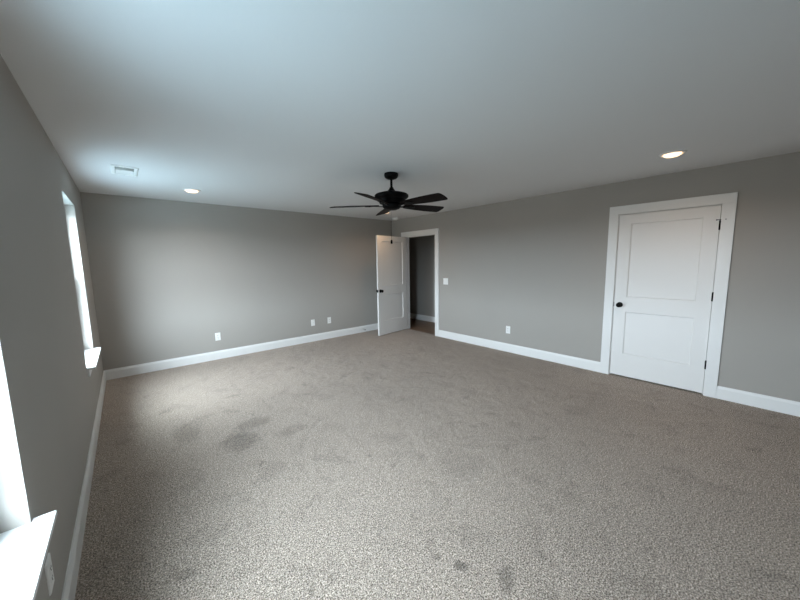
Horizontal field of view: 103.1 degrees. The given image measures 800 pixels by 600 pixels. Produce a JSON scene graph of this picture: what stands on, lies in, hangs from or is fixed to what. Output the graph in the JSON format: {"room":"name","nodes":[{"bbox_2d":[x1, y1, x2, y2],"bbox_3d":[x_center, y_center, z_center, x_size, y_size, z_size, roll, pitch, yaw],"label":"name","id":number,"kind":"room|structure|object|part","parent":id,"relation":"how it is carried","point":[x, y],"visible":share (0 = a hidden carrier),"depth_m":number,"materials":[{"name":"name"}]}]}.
{"room":"empty bedroom","nodes":[
{"label":"empty bedroom","id":0,"kind":"room"},
{"bbox_2d":[0,54,103,599],"bbox_3d":[-1.573,0.170,1.234,0.165,2.436,7.715,-7,9,-40],"label":"wall","id":1,"kind":"structure","parent":0,"point":[49,400],"depth_m":1.50,"materials":[{"name":"beige paint"}]},
{"bbox_2d":[0,510,56,599],"bbox_3d":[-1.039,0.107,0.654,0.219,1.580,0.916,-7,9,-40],"label":"window sill","id":2,"kind":"structure","parent":1,"relation":"in","point":[23,549],"depth_m":0.97,"materials":[{"name":"white plastic"}]},
{"bbox_2d":[44,553,54,595],"bbox_3d":[-1.334,1.044,1.212,0.009,0.124,0.076,-7,9,-40],"label":"wall outlet","id":3,"kind":"object","parent":1,"relation":"attached to","point":[48,567],"visible":1,"depth_m":1.20,"materials":[{"name":"white plastic"}]},
{"bbox_2d":[61,371,105,599],"bbox_3d":[-1.444,1.309,1.381,0.015,0.137,7.585,-7,9,-40],"label":"baseboard","id":4,"kind":"structure","parent":1,"relation":"attached to","point":[70,583],"depth_m":1.84,"materials":[{"name":"white paint"}]},
{"bbox_2d":[84,347,100,376],"bbox_3d":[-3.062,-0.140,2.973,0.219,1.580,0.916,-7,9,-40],"label":"window sill","id":5,"kind":"structure","parent":1,"relation":"in","point":[91,355],"depth_m":3.04,"materials":[{"name":"white plastic"}]},
{"bbox_2d":[80,192,391,369],"bbox_3d":[-2.063,-0.372,5.807,5.130,2.436,0.115,-7,9,-40],"label":"wall","id":6,"kind":"structure","parent":0,"point":[168,276],"depth_m":5.01,"materials":[{"name":"beige paint"}]},
{"bbox_2d":[215,333,220,340],"bbox_3d":[-2.914,0.587,5.084,0.076,0.124,0.009,-7,9,-40],"label":"wall outlet","id":7,"kind":"object","parent":6,"relation":"attached to","point":[217,335],"visible":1,"depth_m":5.08,"materials":[{"name":"white plastic"}]},
{"bbox_2d":[104,323,377,379],"bbox_3d":[-2.045,0.779,5.858,5.015,0.137,0.015,-7,9,-40],"label":"baseboard","id":8,"kind":"structure","parent":6,"relation":"attached to","point":[126,371],"depth_m":5.16,"materials":[{"name":"white paint"}]},
{"bbox_2d":[0,0,799,220],"bbox_3d":[0.059,-1.450,3.862,6.335,0.100,10.015,-7,9,-40],"label":"ceiling","id":9,"kind":"structure","parent":0,"point":[304,106],"depth_m":1.75,"materials":[{"name":"paint"}]},
{"bbox_2d":[110,164,138,176],"bbox_3d":[-2.687,-1.317,3.091,0.204,0.130,0.364,-7,9,-40],"label":"ceiling vent","id":10,"kind":"object","parent":9,"relation":"in","point":[115,169],"visible":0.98,"depth_m":3.08,"materials":[{"name":"white plastic"}]},
{"bbox_2d":[183,188,200,192],"bbox_3d":[-2.587,-1.352,3.951,0.196,0.030,0.196,-7,9,-40],"label":"recessed light","id":11,"kind":"object","parent":9,"relation":"in","point":[190,190],"visible":1,"depth_m":3.91,"materials":[{"name":"white paint"}]},
{"bbox_2d":[330,172,447,243],"bbox_3d":[-0.054,-0.971,3.395,1.283,0.736,1.279,-7,9,-40],"label":"ceiling fan","id":12,"kind":"object","parent":9,"relation":"hanging from","point":[390,200],"visible":1,"depth_m":3.29,"materials":[{"name":"black metal"}]},
{"bbox_3d":[-0.490,-1.010,3.430,0.528,0.006,0.156,0,20,5],"label":"blade","id":13,"kind":"part","parent":12,"relation":"part of","materials":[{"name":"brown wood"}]},
{"bbox_3d":[-0.246,-0.965,3.025,0.156,0.006,0.528,16,13,21],"label":"blade","id":14,"kind":"part","parent":12,"relation":"part of","materials":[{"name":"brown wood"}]},
{"bbox_3d":[-0.179,-1.058,3.785,0.156,0.006,0.528,-16,10,-11],"label":"blade","id":15,"kind":"part","parent":12,"relation":"part of","materials":[{"name":"black wood"}]},
{"bbox_3d":[0.258,-1.043,3.600,0.528,0.006,0.156,-5,-6,-31],"label":"blade","id":16,"kind":"part","parent":12,"relation":"part of","materials":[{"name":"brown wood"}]},
{"bbox_3d":[0.216,-0.986,3.130,0.528,0.006,0.156,5,-4,41],"label":"blade","id":17,"kind":"part","parent":12,"relation":"part of","materials":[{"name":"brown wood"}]},
{"bbox_2d":[659,150,686,157],"bbox_3d":[2.447,-1.302,2.854,0.196,0.030,0.196,-7,9,-40],"label":"recessed light","id":18,"kind":"object","parent":9,"relation":"in","point":[670,154],"visible":1,"depth_m":2.82,"materials":[{"name":"white paint"}]},
{"bbox_2d":[409,235,434,316],"bbox_3d":[2.396,-0.475,6.081,0.100,2.442,9.900,-7,9,-40],"label":"wall","id":19,"kind":"structure","parent":0,"point":[422,248],"depth_m":8.10,"materials":[{"name":"beige paint"}]},
{"bbox_2d":[410,313,434,321],"bbox_3d":[0.979,0.505,7.778,0.015,0.137,5.450,-7,9,-40],"label":"baseboard","id":20,"kind":"structure","parent":19,"relation":"attached to","point":[412,315],"depth_m":8.22,"materials":[{"name":"white paint"}]},
{"bbox_2d":[75,318,799,599],"bbox_3d":[0.100,1.068,4.166,6.335,0.100,10.015,-7,9,-40],"label":"floor","id":21,"kind":"structure","parent":0,"point":[406,464],"depth_m":2.17,"materials":[{"name":"beige carpet"}]},
{"bbox_2d":[391,152,799,401],"bbox_3d":[2.358,-0.291,4.537,0.115,2.436,7.600,-7,9,-40],"label":"wall","id":22,"kind":"structure","parent":0,"point":[535,266],"depth_m":4.22,"materials":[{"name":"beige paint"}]},
{"bbox_2d":[376,235,406,335],"bbox_3d":[-0.154,-0.317,6.693,0.171,2.016,0.897,5,9,41],"label":"door","id":23,"kind":"structure","parent":22,"relation":"in","point":[391,290],"depth_m":6.65,"materials":[{"name":"white paint"}]},
{"bbox_2d":[401,228,438,336],"bbox_3d":[0.456,-0.375,6.739,0.151,2.150,1.100,-7,9,-40],"label":"trim","id":24,"kind":"structure","parent":22,"relation":"attached to","point":[428,232],"depth_m":6.42,"materials":[{"name":"white paint"}]},
{"bbox_2d":[443,278,447,284],"bbox_3d":[0.881,-0.360,6.149,0.012,0.124,0.118,-7,9,-40],"label":"light switch","id":25,"kind":"object","parent":22,"relation":"attached to","point":[445,280],"visible":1,"depth_m":6.15,"materials":[{"name":"white plastic"}]},
{"bbox_2d":[506,326,509,333],"bbox_3d":[1.777,0.491,5.227,0.009,0.124,0.076,-7,9,-40],"label":"wall outlet","id":26,"kind":"object","parent":22,"relation":"attached to","point":[507,327],"visible":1,"depth_m":5.22,"materials":[{"name":"white plastic"}]},
{"bbox_2d":[439,330,799,416],"bbox_3d":[2.333,0.857,4.627,0.015,0.137,7.585,-7,9,-40],"label":"baseboard","id":27,"kind":"structure","parent":22,"relation":"attached to","point":[790,407],"depth_m":4.34,"materials":[{"name":"white paint"}]},
{"bbox_2d":[610,205,725,392],"bbox_3d":[3.053,-0.009,3.707,0.171,2.016,0.938,-7,9,-40],"label":"door","id":28,"kind":"structure","parent":22,"relation":"in","point":[666,260],"depth_m":3.67,"materials":[{"name":"white paint"}]},
{"bbox_3d":[2.750,0.062,3.989,0.068,0.066,0.066,-7,9,-40],"label":"knob","id":29,"kind":"part","parent":28,"relation":"part of","materials":[{"name":"black metal"}]},
{"bbox_2d":[600,192,737,397],"bbox_3d":[3.067,-0.057,3.745,0.151,2.150,1.104,-7,9,-40],"label":"trim","id":30,"kind":"structure","parent":22,"relation":"attached to","point":[728,201],"depth_m":3.41,"materials":[{"name":"white paint"}]}
]}

